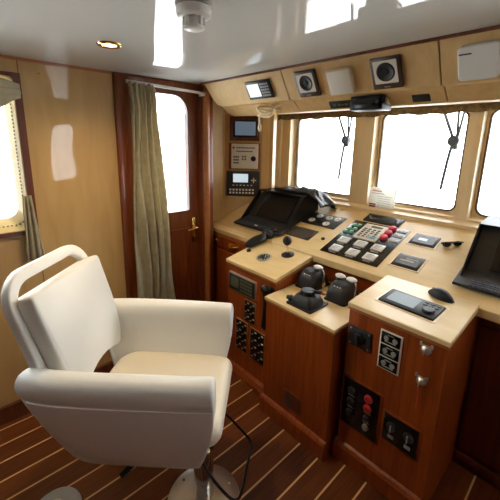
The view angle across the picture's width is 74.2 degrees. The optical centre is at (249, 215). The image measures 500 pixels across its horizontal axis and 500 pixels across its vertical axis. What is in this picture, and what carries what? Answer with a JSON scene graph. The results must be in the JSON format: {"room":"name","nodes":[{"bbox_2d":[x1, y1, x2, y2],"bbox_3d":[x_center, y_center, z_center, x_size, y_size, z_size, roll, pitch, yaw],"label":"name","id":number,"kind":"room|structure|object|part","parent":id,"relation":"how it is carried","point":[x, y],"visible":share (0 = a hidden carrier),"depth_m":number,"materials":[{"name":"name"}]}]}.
{"room":"control cabin","nodes":[
{"label":"control cabin","id":0,"kind":"room"},
{"bbox_2d":[0,58,276,406],"bbox_3d":[-1.195,0.160,1.994,4.350,2.010,0.386,-10,17,-42],"label":"wall","id":1,"kind":"structure","parent":0,"point":[69,112],"depth_m":1.94,"materials":[{"name":"beige wood"}]},
{"bbox_2d":[0,71,38,238],"bbox_3d":[-1.855,-0.205,1.236,1.732,0.840,0.128,-10,17,-42],"label":"window","id":2,"kind":"structure","parent":1,"relation":"in","point":[13,226],"depth_m":1.76,"materials":[{"name":"brown"}]},
{"bbox_3d":[-1.842,-0.206,1.221,1.647,0.759,0.010,-10,17,-42],"label":"bead trim","id":3,"kind":"part","parent":2,"relation":"part of","materials":[{"name":"brown"}]},
{"bbox_2d":[0,78,44,260],"bbox_3d":[-1.476,-0.164,1.460,0.913,0.964,0.120,-10,17,-42],"label":"window curtain","id":4,"kind":"object","parent":2,"relation":"hanging from","point":[10,91],"visible":0.98,"depth_m":1.79,"materials":[{"name":"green fabric"}]},
{"bbox_2d":[0,54,111,73],"bbox_3d":[-1.773,-0.681,1.128,2.572,0.015,0.009,-10,17,-42],"label":"trim","id":5,"kind":"structure","parent":1,"relation":"attached to","point":[1,56],"depth_m":1.77,"materials":[{"name":"brown dark mahogany"}]},
{"bbox_2d":[0,361,113,425],"bbox_3d":[-1.808,1.223,1.549,2.572,0.105,0.022,-10,17,-42],"label":"baseboard","id":6,"kind":"structure","parent":1,"relation":"attached to","point":[12,411],"depth_m":1.94,"materials":[{"name":"brown wood"}]},
{"bbox_2d":[112,72,213,301],"bbox_3d":[-0.631,0.059,2.497,0.730,2.010,0.256,-10,17,-42],"label":"door","id":7,"kind":"structure","parent":1,"relation":"in","point":[191,228],"depth_m":2.49,"materials":[{"name":"red wood"}]},
{"bbox_2d":[125,79,204,299],"bbox_3d":[-0.563,0.008,2.361,0.084,1.761,0.590,13,17,42],"label":"door curtain","id":8,"kind":"object","parent":7,"relation":"hanging from","point":[152,243],"visible":0.82,"depth_m":2.21,"materials":[{"name":"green fabric"}]},
{"bbox_3d":[-0.551,-0.836,2.189,0.571,0.037,0.074,-10,17,-42],"label":"curtain rod","id":9,"kind":"part","parent":8,"relation":"part of","materials":[{"name":"white plastic"}]},
{"bbox_3d":[-0.628,-0.426,2.361,0.397,0.835,0.006,-10,17,-42],"label":"pane","id":10,"kind":"part","parent":7,"relation":"part of","materials":[{"name":"clear glass"}]},
{"bbox_3d":[-0.615,0.505,2.566,0.370,0.790,0.015,-10,17,-42],"label":"moulding","id":11,"kind":"part","parent":7,"relation":"part of","materials":[{"name":"red wood"}]},
{"bbox_3d":[-0.452,0.125,2.585,0.108,0.200,0.067,-10,17,-42],"label":"handle","id":12,"kind":"part","parent":7,"relation":"part of","materials":[{"name":"gold metal"}]},
{"bbox_3d":[-0.407,0.015,2.716,0.097,2.010,0.230,-10,17,-42],"label":"post","id":13,"kind":"part","parent":7,"relation":"part of","materials":[{"name":"red wood"}]},
{"bbox_2d":[226,171,259,195],"bbox_3d":[-0.062,-0.279,2.929,0.293,0.219,0.027,2,13,2],"label":"control panel","id":14,"kind":"object","parent":1,"relation":"attached to","point":[238,183],"visible":1,"depth_m":2.92,"materials":[{"name":"grey plastic"}]},
{"bbox_2d":[229,143,259,169],"bbox_3d":[-0.050,-0.510,2.869,0.271,0.225,0.044,2,13,2],"label":"panel","id":15,"kind":"object","parent":1,"relation":"attached to","point":[241,155],"visible":1,"depth_m":2.87,"materials":[{"name":"beige metal"}]},
{"bbox_2d":[230,116,259,140],"bbox_3d":[-0.045,-0.738,2.826,0.257,0.202,0.028,2,13,2],"label":"monitor","id":16,"kind":"object","parent":1,"relation":"attached to","point":[242,128],"visible":0.9,"depth_m":2.81,"materials":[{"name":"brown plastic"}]},
{"bbox_2d":[224,112,270,197],"bbox_3d":[-0.033,-0.510,2.886,0.401,0.732,0.006,2,13,2],"label":"trim","id":17,"kind":"structure","parent":1,"relation":"attached to","point":[266,121],"depth_m":2.88,"materials":[{"name":"beige wood"}]},
{"bbox_2d":[201,28,499,84],"bbox_3d":[0.874,-0.606,1.031,0.007,0.011,3.600,-10,17,-42],"label":"trim","id":18,"kind":"structure","parent":1,"relation":"attached to","point":[496,28],"depth_m":1.39,"materials":[{"name":"brown wood"}]},
{"bbox_2d":[0,0,499,84],"bbox_3d":[0.026,-0.537,0.503,4.350,0.050,3.970,-10,17,-42],"label":"ceiling","id":19,"kind":"structure","parent":0,"point":[240,37],"depth_m":1.20,"materials":[{"name":"grey paint"}]},
{"bbox_2d":[96,41,121,48],"bbox_3d":[-0.598,-0.722,1.405,0.102,0.009,0.102,-10,17,-42],"label":"recessed light","id":20,"kind":"object","parent":19,"relation":"in","point":[104,44],"visible":1,"depth_m":1.39,"materials":[{"name":"gold metal"}]},
{"bbox_2d":[175,0,211,32],"bbox_3d":[-0.165,-0.582,0.969,0.108,0.074,0.108,-10,17,-42],"label":"smoke detector","id":21,"kind":"object","parent":19,"relation":"attached to","point":[194,14],"visible":1,"depth_m":0.94,"materials":[{"name":"grey plastic"}]},
{"bbox_2d":[199,25,499,115],"bbox_3d":[1.228,-0.574,1.384,0.991,0.212,3.605,-10,17,-42],"label":"panel","id":22,"kind":"object","parent":19,"relation":"attached to","point":[431,68],"depth_m":1.49,"materials":[{"name":"beige wood"}]},
{"bbox_2d":[244,79,274,99],"bbox_3d":[0.055,-0.753,1.987,0.065,0.096,0.205,-10,17,-42],"label":"display","id":23,"kind":"object","parent":22,"relation":"on","point":[260,89],"visible":1,"depth_m":1.97,"materials":[{"name":"black plastic"}]},
{"bbox_2d":[256,104,281,131],"bbox_3d":[0.104,-0.615,2.091,0.082,0.173,0.227,-10,17,-42],"label":"cord tangle","id":24,"kind":"object","parent":22,"relation":"hanging from","point":[263,113],"visible":1,"depth_m":2.08,"materials":[{"name":"beige fabric"}]},
{"bbox_3d":[0.276,-0.821,2.401,0.976,0.211,0.716,-10,17,-42],"label":"panel","id":25,"kind":"part","parent":22,"relation":"part of","materials":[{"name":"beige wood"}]},
{"bbox_2d":[293,69,320,96],"bbox_3d":[0.299,-0.688,1.732,0.080,0.121,0.134,-10,17,-42],"label":"speaker","id":26,"kind":"object","parent":22,"relation":"on","point":[306,81],"visible":1,"depth_m":1.72},
{"bbox_3d":[0.291,-0.688,1.724,0.104,0.098,0.002,14,49,46],"label":"plate","id":27,"kind":"part","parent":26,"relation":"part of","materials":[{"name":"beige plastic"}]},
{"bbox_3d":[0.488,-0.581,1.727,0.034,0.037,0.165,-10,17,-42],"label":"indicator strip","id":28,"kind":"part","parent":22,"relation":"part of","materials":[{"name":"black plastic"}]},
{"bbox_2d":[326,66,355,94],"bbox_3d":[0.436,-0.641,1.586,0.085,0.113,0.130,-10,17,-42],"label":"junction box","id":29,"kind":"object","parent":22,"relation":"attached to","point":[340,80],"visible":1,"depth_m":1.56,"materials":[{"name":"beige plastic"}]},
{"bbox_3d":[0.872,-0.607,1.038,0.016,0.012,3.605,-10,17,-42],"label":"trim","id":30,"kind":"part","parent":22,"relation":"part of","materials":[{"name":"brown wood"}]},
{"bbox_2d":[350,94,390,111],"bbox_3d":[0.593,-0.545,1.613,0.110,0.068,0.182,-10,17,-42],"label":"radio","id":31,"kind":"object","parent":22,"relation":"attached to","point":[377,102],"visible":0.94,"depth_m":1.58,"materials":[{"name":"black plastic"}]},
{"bbox_3d":[0.789,-0.689,1.859,0.976,0.211,0.790,-10,17,-42],"label":"panel","id":32,"kind":"part","parent":22,"relation":"part of","materials":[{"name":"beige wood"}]},
{"bbox_2d":[369,54,403,89],"bbox_3d":[0.589,-0.613,1.426,0.080,0.121,0.134,-10,17,-42],"label":"speaker","id":33,"kind":"object","parent":22,"relation":"on","point":[386,72],"visible":1,"depth_m":1.41},
{"bbox_3d":[0.581,-0.613,1.418,0.104,0.098,0.002,14,49,46],"label":"plate","id":34,"kind":"part","parent":33,"relation":"part of","materials":[{"name":"beige plastic"}]},
{"bbox_2d":[278,102,499,119],"bbox_3d":[1.485,-0.597,1.807,0.022,0.056,3.602,-10,17,-42],"label":"valance","id":35,"kind":"object","parent":22,"relation":"hanging from","point":[473,107],"visible":0.91,"depth_m":2.24,"materials":[{"name":"brown wood"}]},
{"bbox_2d":[412,94,430,101],"bbox_3d":[0.750,-0.517,1.449,0.032,0.037,0.076,-10,17,-42],"label":"vent plate","id":36,"kind":"object","parent":22,"relation":"attached to","point":[419,97],"visible":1,"depth_m":1.45,"materials":[{"name":"grey plastic"}]},
{"bbox_3d":[1.325,-0.551,1.294,0.976,0.211,0.784,-10,17,-42],"label":"panel","id":37,"kind":"part","parent":22,"relation":"part of","materials":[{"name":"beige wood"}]},
{"bbox_2d":[457,39,499,80],"bbox_3d":[0.816,-0.548,1.178,0.086,0.118,0.128,-10,17,-42],"label":"box","id":38,"kind":"object","parent":22,"relation":"attached to","point":[480,60],"visible":1,"depth_m":1.17,"materials":[{"name":"white plastic"}]},
{"bbox_2d":[0,373,499,499],"bbox_3d":[-0.015,1.478,0.953,4.350,0.060,3.970,-10,17,-42],"label":"floor","id":39,"kind":"structure","parent":0,"point":[33,464],"depth_m":1.65,"materials":[{"name":"brown wood"}]},
{"bbox_2d":[41,487,81,499],"bbox_3d":[-0.856,1.293,1.455,0.204,0.048,0.204,-10,17,-42],"label":"disc","id":40,"kind":"object","parent":39,"relation":"on","point":[62,493],"visible":1,"depth_m":1.50,"materials":[{"name":"grey metal"}]},
{"bbox_2d":[1,245,251,499],"bbox_3d":[-0.417,0.740,1.415,0.862,1.161,0.633,2,13,3],"label":"chair","id":41,"kind":"object","parent":39,"relation":"on","point":[162,403],"visible":1,"depth_m":1.20,"materials":[{"name":"white leather"}]},
{"bbox_3d":[-0.749,0.411,1.362,0.185,0.509,0.488,2,13,3],"label":"frame","id":42,"kind":"part","parent":41,"relation":"part of","materials":[{"name":"white leather"}]},
{"bbox_3d":[-0.742,0.426,1.365,0.141,0.362,0.428,2,13,3],"label":"panel","id":43,"kind":"part","parent":41,"relation":"part of","materials":[{"name":"white leather"}]},
{"bbox_3d":[-0.454,0.746,1.179,0.685,0.452,0.167,2,13,3],"label":"armrest","id":44,"kind":"part","parent":41,"relation":"part of","materials":[{"name":"white leather"}]},
{"bbox_3d":[-0.406,0.935,1.331,0.025,0.053,0.258,10,15,35],"label":"lift lever","id":45,"kind":"part","parent":41,"relation":"part of","materials":[{"name":"black plastic"}]},
{"bbox_3d":[-0.363,0.757,1.416,0.548,0.106,0.444,2,13,3],"label":"seat","id":46,"kind":"part","parent":41,"relation":"part of","materials":[{"name":"beige leather"}]},
{"bbox_3d":[-0.427,0.644,1.635,0.685,0.452,0.167,2,13,3],"label":"armrest","id":47,"kind":"part","parent":41,"relation":"part of","materials":[{"name":"white leather"}]},
{"bbox_3d":[-0.213,1.297,1.527,0.332,0.034,0.332,2,13,3],"label":"plate","id":48,"kind":"part","parent":41,"relation":"part of","materials":[{"name":"silver metal"}]},
{"bbox_2d":[213,194,499,499],"bbox_3d":[1.077,0.690,1.755,1.238,1.172,3.810,-10,17,-42],"label":"console","id":49,"kind":"object","parent":39,"relation":"on","point":[307,355],"depth_m":1.68,"materials":[{"name":"beige laminate"}]},
{"bbox_3d":[-0.290,0.209,2.811,0.018,0.092,0.220,-10,17,-42],"label":"drawer","id":50,"kind":"part","parent":49,"relation":"part of","materials":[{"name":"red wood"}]},
{"bbox_3d":[-0.203,0.601,2.793,0.018,0.620,0.500,-10,17,-42],"label":"cabinet door","id":51,"kind":"part","parent":49,"relation":"part of","materials":[{"name":"red wood"}]},
{"bbox_3d":[-0.139,0.248,2.614,0.042,0.026,0.113,-10,17,-42],"label":"drawer handle","id":52,"kind":"part","parent":49,"relation":"part of","materials":[{"name":"gold metal"}]},
{"bbox_2d":[213,223,253,241],"bbox_3d":[-0.141,0.149,2.690,0.092,0.044,0.635,-10,17,-42],"label":"countertop","id":53,"kind":"structure","parent":49,"relation":"on","point":[225,230],"depth_m":2.66,"materials":[{"name":"beige laminate"}]},
{"bbox_3d":[-0.108,0.256,2.618,0.018,0.092,0.280,-10,17,-42],"label":"drawer","id":54,"kind":"part","parent":49,"relation":"part of","materials":[{"name":"red wood"}]},
{"bbox_2d":[236,317,247,353],"bbox_3d":[-0.064,0.830,2.270,0.028,0.234,0.120,-10,17,-42],"label":"switch panel","id":55,"kind":"object","parent":49,"relation":"attached to","point":[241,326],"visible":1,"depth_m":2.26,"materials":[{"name":"black plastic"}]},
{"bbox_2d":[229,270,256,300],"bbox_3d":[-0.052,0.465,2.190,0.022,0.126,0.268,-10,17,-42],"label":"radio","id":56,"kind":"object","parent":49,"relation":"attached to","point":[247,287],"visible":1,"depth_m":2.17,"materials":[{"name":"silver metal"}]},
{"bbox_2d":[244,298,255,325],"bbox_3d":[-0.007,0.640,2.170,0.028,0.160,0.112,-10,17,-42],"label":"switch panel","id":57,"kind":"object","parent":49,"relation":"attached to","point":[249,306],"visible":1,"depth_m":2.16,"materials":[{"name":"black plastic"}]},
{"bbox_2d":[249,326,264,366],"bbox_3d":[0.040,0.862,2.162,0.028,0.228,0.138,-10,17,-42],"label":"switch panel","id":58,"kind":"object","parent":49,"relation":"attached to","point":[257,339],"visible":0.97,"depth_m":2.16,"materials":[{"name":"black plastic"}]},
{"bbox_2d":[245,229,273,246],"bbox_3d":[0.069,0.169,2.447,0.234,0.102,0.110,-8,16,-36],"label":"handset","id":59,"kind":"object","parent":49,"relation":"on","point":[266,234],"visible":0.98,"depth_m":2.42,"materials":[{"name":"black plastic"}]},
{"bbox_2d":[256,253,271,260],"bbox_3d":[0.094,0.282,2.223,0.104,0.026,0.106,-8,16,-36],"label":"round gauge","id":60,"kind":"object","parent":49,"relation":"on","point":[264,256],"visible":1,"depth_m":2.22,"materials":[{"name":"silver metal"}]},
{"bbox_2d":[260,285,273,330],"bbox_3d":[0.093,0.673,2.035,0.068,0.525,0.075,-10,17,-42],"label":"handset","id":61,"kind":"object","parent":49,"relation":"hanging from","point":[266,290],"visible":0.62,"depth_m":1.99,"materials":[{"name":"black plastic"}]},
{"bbox_2d":[234,186,317,235],"bbox_3d":[0.216,-0.059,2.758,0.478,0.286,0.522,-10,17,-42],"label":"display","id":62,"kind":"object","parent":49,"relation":"on","point":[277,211],"visible":0.94,"depth_m":2.69,"materials":[{"name":"black plastic"}]},
{"bbox_2d":[240,189,260,218],"bbox_3d":[0.068,-0.111,2.947,0.430,0.271,0.010,-10,17,-42],"label":"hood","id":63,"kind":"object","parent":62,"relation":"attached to","point":[250,208],"depth_m":2.90,"materials":[{"name":"black plastic"}]},
{"bbox_3d":[0.270,-0.084,2.798,0.330,0.230,0.484,-10,17,-42],"label":"casing","id":64,"kind":"part","parent":62,"relation":"part of","materials":[{"name":"grey plastic"}]},
{"bbox_2d":[260,186,309,197],"bbox_3d":[0.317,-0.201,2.814,0.178,0.027,0.506,-10,17,-42],"label":"hood","id":65,"kind":"object","parent":62,"relation":"attached to","point":[275,192],"depth_m":2.76,"materials":[{"name":"black plastic"}]},
{"bbox_2d":[284,196,317,230],"bbox_3d":[0.404,-0.024,2.592,0.430,0.271,0.010,-10,17,-42],"label":"hood","id":66,"kind":"object","parent":62,"relation":"attached to","point":[307,206],"depth_m":2.59,"materials":[{"name":"black plastic"}]},
{"bbox_2d":[281,236,293,257],"bbox_3d":[0.255,0.205,2.204,0.086,0.143,0.087,-8,15,-35],"label":"joystick","id":67,"kind":"object","parent":49,"relation":"on","point":[287,240],"visible":1,"depth_m":2.18,"materials":[{"name":"black plastic"}]},
{"bbox_2d":[284,388,300,415],"bbox_3d":[0.236,1.050,1.861,0.008,0.104,0.116,-10,17,-42],"label":"grille vent","id":68,"kind":"object","parent":49,"relation":"attached to","point":[293,402],"visible":1,"depth_m":1.86,"materials":[{"name":"brown wood"}]},
{"bbox_2d":[285,226,318,239],"bbox_3d":[0.383,0.131,2.446,0.129,0.048,0.215,-10,17,-42],"label":"screen","id":69,"kind":"object","parent":49,"relation":"on","point":[297,231],"visible":1,"depth_m":2.43,"materials":[{"name":"brown plastic"}]},
{"bbox_2d":[273,186,336,209],"bbox_3d":[0.456,-0.143,2.774,0.266,0.209,0.520,-10,17,-42],"label":"cover","id":70,"kind":"object","parent":49,"relation":"on","point":[322,198],"visible":0.97,"depth_m":2.64,"materials":[{"name":"black fabric"}]},
{"bbox_2d":[286,287,327,313],"bbox_3d":[0.312,0.443,1.817,0.170,0.091,0.189,-10,17,-42],"label":"control lever","id":71,"kind":"object","parent":49,"relation":"on","point":[308,300],"visible":1,"depth_m":1.78,"materials":[{"name":"black plastic"}]},
{"bbox_3d":[0.315,0.485,1.822,0.170,0.008,0.170,-10,17,-42],"label":"plate","id":72,"kind":"part","parent":71,"relation":"part of","materials":[{"name":"black plastic"}]},
{"bbox_3d":[0.317,0.419,1.808,0.082,0.026,0.082,-10,17,-42],"label":"knob","id":73,"kind":"part","parent":71,"relation":"part of","materials":[{"name":"black plastic"}]},
{"bbox_2d":[295,265,329,289],"bbox_3d":[0.393,0.372,2.048,0.196,0.132,0.147,-10,17,-42],"label":"lever","id":74,"kind":"object","parent":49,"relation":"on","point":[315,277],"visible":0.94,"depth_m":2.01,"materials":[{"name":"black plastic"}]},
{"bbox_3d":[0.421,0.322,2.034,0.046,0.026,0.065,-10,17,-42],"label":"lever knob","id":75,"kind":"part","parent":74,"relation":"part of","materials":[{"name":"white plastic"}]},
{"bbox_3d":[0.439,0.386,2.016,0.038,0.113,0.034,-10,17,-42],"label":"lever","id":76,"kind":"part","parent":74,"relation":"part of","materials":[{"name":"silver metal"}]},
{"bbox_2d":[301,212,346,229],"bbox_3d":[0.567,0.040,2.549,0.170,0.061,0.298,-10,17,-42],"label":"panel","id":77,"kind":"object","parent":49,"relation":"on","point":[318,219],"visible":1,"depth_m":2.53,"materials":[{"name":"grey plastic"}]},
{"bbox_2d":[324,273,359,306],"bbox_3d":[0.533,0.411,1.885,0.196,0.132,0.151,-10,17,-42],"label":"lever","id":78,"kind":"object","parent":49,"relation":"on","point":[340,291],"visible":0.95,"depth_m":1.84,"materials":[{"name":"black plastic"}]},
{"bbox_3d":[0.532,0.473,1.899,0.196,0.006,0.140,-10,17,-42],"label":"plate","id":79,"kind":"part","parent":78,"relation":"part of","materials":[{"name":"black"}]},
{"bbox_3d":[0.523,0.351,1.911,0.046,0.026,0.065,-10,17,-42],"label":"lever knob","id":80,"kind":"part","parent":78,"relation":"part of","materials":[{"name":"white plastic"}]},
{"bbox_3d":[0.572,0.364,1.860,0.046,0.026,0.065,-10,17,-42],"label":"lever knob","id":81,"kind":"part","parent":78,"relation":"part of","materials":[{"name":"white plastic"}]},
{"bbox_3d":[0.581,0.425,1.852,0.038,0.113,0.034,-10,17,-42],"label":"lever","id":82,"kind":"part","parent":78,"relation":"part of","materials":[{"name":"silver metal"}]},
{"bbox_2d":[348,324,371,352],"bbox_3d":[0.508,0.584,1.553,0.037,0.098,0.116,-10,17,-42],"label":"box","id":83,"kind":"object","parent":49,"relation":"attached to","point":[360,338],"visible":1,"depth_m":1.54,"materials":[{"name":"grey plastic"}]},
{"bbox_3d":[0.505,0.584,1.551,0.030,0.060,0.060,-10,17,-42],"label":"lever","id":84,"kind":"part","parent":83,"relation":"part of","materials":[{"name":"black plastic"}]},
{"bbox_2d":[339,372,382,444],"bbox_3d":[0.529,0.942,1.608,0.028,0.276,0.204,-10,17,-42],"label":"breaker panel","id":85,"kind":"object","parent":49,"relation":"attached to","point":[361,405],"visible":1,"depth_m":1.60,"materials":[{"name":"black plastic"}]},
{"bbox_3d":[0.494,0.984,1.647,0.017,0.039,0.040,-10,17,-42],"label":"knob","id":86,"kind":"part","parent":85,"relation":"part of","materials":[{"name":"grey plastic"}]},
{"bbox_3d":[0.495,0.920,1.633,0.017,0.039,0.040,-10,17,-42],"label":"knob","id":87,"kind":"part","parent":85,"relation":"part of","materials":[{"name":"grey plastic"}]},
{"bbox_3d":[0.496,0.862,1.620,0.017,0.039,0.040,-10,17,-42],"label":"knob","id":88,"kind":"part","parent":85,"relation":"part of","materials":[{"name":"grey plastic"}]},
{"bbox_3d":[0.552,1.023,1.590,0.017,0.032,0.032,-10,17,-42],"label":"knob","id":89,"kind":"part","parent":85,"relation":"part of","materials":[{"name":"grey plastic"}]},
{"bbox_3d":[0.553,0.974,1.579,0.017,0.032,0.032,-10,17,-42],"label":"knob","id":90,"kind":"part","parent":85,"relation":"part of","materials":[{"name":"grey plastic"}]},
{"bbox_3d":[0.554,0.921,1.567,0.017,0.039,0.040,-10,17,-42],"label":"red knob","id":91,"kind":"part","parent":85,"relation":"part of","materials":[{"name":"red plastic"}]},
{"bbox_3d":[0.556,0.870,1.556,0.017,0.039,0.040,-10,17,-42],"label":"red knob","id":92,"kind":"part","parent":85,"relation":"part of","materials":[{"name":"red plastic"}]},
{"bbox_2d":[320,220,410,266],"bbox_3d":[0.757,0.163,2.175,0.434,0.164,0.398,-10,17,-42],"label":"control panel","id":93,"kind":"object","parent":49,"relation":"on","point":[363,242],"visible":1,"depth_m":2.14,"materials":[{"name":"black plastic"},{"name":"light grey plastic"},{"name":"red plastic"}]},
{"bbox_2d":[368,187,396,209],"bbox_3d":[0.988,-0.115,2.486,0.036,0.177,0.205,-10,17,-42],"label":"card","id":94,"kind":"object","parent":49,"relation":"on","point":[384,198],"visible":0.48,"depth_m":2.48,"materials":[{"name":"white paper"}]},
{"bbox_3d":[0.951,0.037,2.358,0.102,0.045,0.262,-10,17,-42],"label":"display strip","id":95,"kind":"part","parent":49,"relation":"part of","materials":[{"name":"black plastic"}]},
{"bbox_2d":[377,328,403,375],"bbox_3d":[0.614,0.605,1.458,0.014,0.188,0.098,-10,17,-42],"label":"panel","id":96,"kind":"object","parent":49,"relation":"attached to","point":[390,344],"depth_m":1.45,"materials":[{"name":"black plastic"}]},
{"bbox_2d":[380,408,421,461],"bbox_3d":[0.660,0.979,1.466,0.035,0.158,0.168,-10,17,-42],"label":"panel","id":97,"kind":"object","parent":49,"relation":"attached to","point":[396,431],"visible":1,"depth_m":1.46,"materials":[{"name":"black plastic"}]},
{"bbox_3d":[0.634,0.956,1.486,0.017,0.044,0.044,-10,17,-42],"label":"knob","id":98,"kind":"part","parent":97,"relation":"part of","materials":[{"name":"grey plastic"}]},
{"bbox_3d":[0.684,0.969,1.434,0.017,0.044,0.044,-10,17,-42],"label":"knob","id":99,"kind":"part","parent":97,"relation":"part of","materials":[{"name":"grey plastic"}]},
{"bbox_2d":[388,252,427,272],"bbox_3d":[0.904,0.268,1.889,0.138,0.047,0.166,-10,17,-42],"label":"display","id":100,"kind":"object","parent":49,"relation":"on","point":[405,261],"visible":1,"depth_m":1.88,"materials":[{"name":"grey plastic"}]},
{"bbox_2d":[374,288,448,323],"bbox_3d":[0.747,0.407,1.532,0.168,0.030,0.272,-10,16,-40],"label":"control panel","id":101,"kind":"object","parent":49,"relation":"on","point":[429,311],"visible":1,"depth_m":1.51,"materials":[{"name":"black plastic"}]},
{"bbox_2d":[415,372,428,406],"bbox_3d":[0.699,0.739,1.374,0.033,0.159,0.051,-10,17,-42],"label":"switch","id":102,"kind":"object","parent":49,"relation":"attached to","point":[421,381],"visible":1,"depth_m":1.36,"materials":[{"name":"silver metal"}]},
{"bbox_2d":[406,233,443,249],"bbox_3d":[1.076,0.159,2.037,0.138,0.047,0.166,-10,17,-42],"label":"display","id":103,"kind":"object","parent":49,"relation":"on","point":[418,239],"visible":1,"depth_m":2.02,"materials":[{"name":"grey plastic"}]},
{"bbox_2d":[420,341,433,354],"bbox_3d":[0.703,0.544,1.330,0.033,0.052,0.051,-10,17,-42],"label":"switch","id":104,"kind":"object","parent":49,"relation":"attached to","point":[427,350],"visible":1,"depth_m":1.33,"materials":[{"name":"silver metal"}]},
{"bbox_2d":[428,287,454,303],"bbox_3d":[0.915,0.374,1.580,0.066,0.046,0.124,-5,14,-24],"label":"computer mouse","id":105,"kind":"object","parent":49,"relation":"on","point":[441,294],"visible":1,"depth_m":1.56,"materials":[{"name":"grey plastic"}]},
{"bbox_2d":[441,241,463,246],"bbox_3d":[1.183,0.167,1.937,0.116,0.043,0.057,6,14,22],"label":"sunglasses","id":106,"kind":"object","parent":49,"relation":"on","point":[455,243],"visible":1,"depth_m":1.92,"materials":[{"name":"black plastic"}]},
{"bbox_2d":[452,216,499,297],"bbox_3d":[1.360,0.217,1.587,0.478,0.286,0.522,-10,17,-42],"label":"display","id":107,"kind":"object","parent":49,"relation":"on","point":[480,272],"visible":1,"depth_m":1.69,"materials":[{"name":"grey plastic"}]},
{"bbox_2d":[460,224,482,275],"bbox_3d":[1.212,0.165,1.776,0.430,0.271,0.010,-10,17,-42],"label":"hood","id":108,"kind":"object","parent":107,"relation":"attached to","point":[475,245],"depth_m":1.73,"materials":[{"name":"black plastic"}]},
{"bbox_3d":[1.414,0.192,1.627,0.330,0.230,0.484,-10,17,-42],"label":"casing","id":109,"kind":"part","parent":107,"relation":"part of","materials":[{"name":"grey plastic"}]},
{"bbox_2d":[480,216,499,227],"bbox_3d":[1.461,0.074,1.643,0.178,0.027,0.506,-10,17,-42],"label":"hood","id":110,"kind":"object","parent":107,"relation":"attached to","point":[490,222],"depth_m":1.77,"materials":[{"name":"white plastic"}]},
{"bbox_3d":[1.244,0.902,1.489,0.016,0.700,0.440,-10,17,-42],"label":"cupboard door","id":111,"kind":"part","parent":49,"relation":"part of","materials":[{"name":"brown wood"}]},
{"bbox_2d":[277,102,488,390],"bbox_3d":[1.510,0.195,2.086,0.140,2.010,3.970,-10,17,-42],"label":"wall","id":112,"kind":"structure","parent":0,"point":[366,134],"depth_m":2.53,"materials":[{"name":"brown wood"}]},
{"bbox_2d":[275,118,282,186],"bbox_3d":[0.259,-0.531,3.201,0.025,0.790,0.100,-10,17,-42],"label":"trim","id":113,"kind":"structure","parent":112,"relation":"attached to","point":[279,122],"depth_m":3.16,"materials":[{"name":"beige paint"}]},
{"bbox_2d":[294,119,348,197],"bbox_3d":[0.664,-0.530,2.924,0.047,0.695,0.655,-10,17,-42],"label":"window","id":114,"kind":"structure","parent":112,"relation":"in","point":[298,128],"depth_m":3.12,"materials":[{"name":"brown wood"}]},
{"bbox_2d":[337,117,352,178],"bbox_3d":[0.809,-0.627,2.916,0.048,0.615,0.182,-10,17,-42],"label":"windscreen wiper","id":115,"kind":"object","parent":112,"relation":"attached to","point":[345,140],"visible":0.92,"depth_m":2.88,"materials":[{"name":"black metal"}]},
{"bbox_3d":[0.811,-0.479,2.927,0.051,0.322,0.022,9,15,31],"label":"blade","id":116,"kind":"part","parent":115,"relation":"part of","materials":[{"name":"grey plastic"}]},
{"bbox_3d":[0.816,-0.796,2.881,0.021,0.268,0.182,-10,17,-42],"label":"arm","id":117,"kind":"part","parent":115,"relation":"part of","materials":[{"name":"grey plastic"}]},
{"bbox_2d":[374,112,469,213],"bbox_3d":[1.200,-0.392,2.358,0.047,0.695,0.609,-10,17,-42],"label":"window","id":118,"kind":"structure","parent":112,"relation":"in","point":[383,117],"depth_m":2.48,"materials":[{"name":"brown wood"}]},
{"bbox_2d":[439,112,464,189],"bbox_3d":[1.378,-0.485,2.314,0.048,0.615,0.182,-10,17,-42],"label":"windscreen wiper","id":119,"kind":"object","parent":112,"relation":"attached to","point":[453,141],"visible":0.91,"depth_m":2.28,"materials":[{"name":"black metal"}]},
{"bbox_3d":[1.380,-0.338,2.326,0.051,0.322,0.022,9,15,31],"label":"blade","id":120,"kind":"part","parent":119,"relation":"part of","materials":[{"name":"grey plastic"}]},
{"bbox_3d":[1.385,-0.655,2.279,0.021,0.268,0.182,-10,17,-42],"label":"arm","id":121,"kind":"part","parent":119,"relation":"part of","materials":[{"name":"grey plastic"}]},
{"bbox_2d":[466,110,499,218],"bbox_3d":[1.635,-0.269,1.846,0.121,0.695,0.618,-10,17,-42],"label":"window","id":122,"kind":"structure","parent":112,"relation":"in","point":[488,116],"depth_m":2.06,"materials":[{"name":"brown wood"}]}
]}

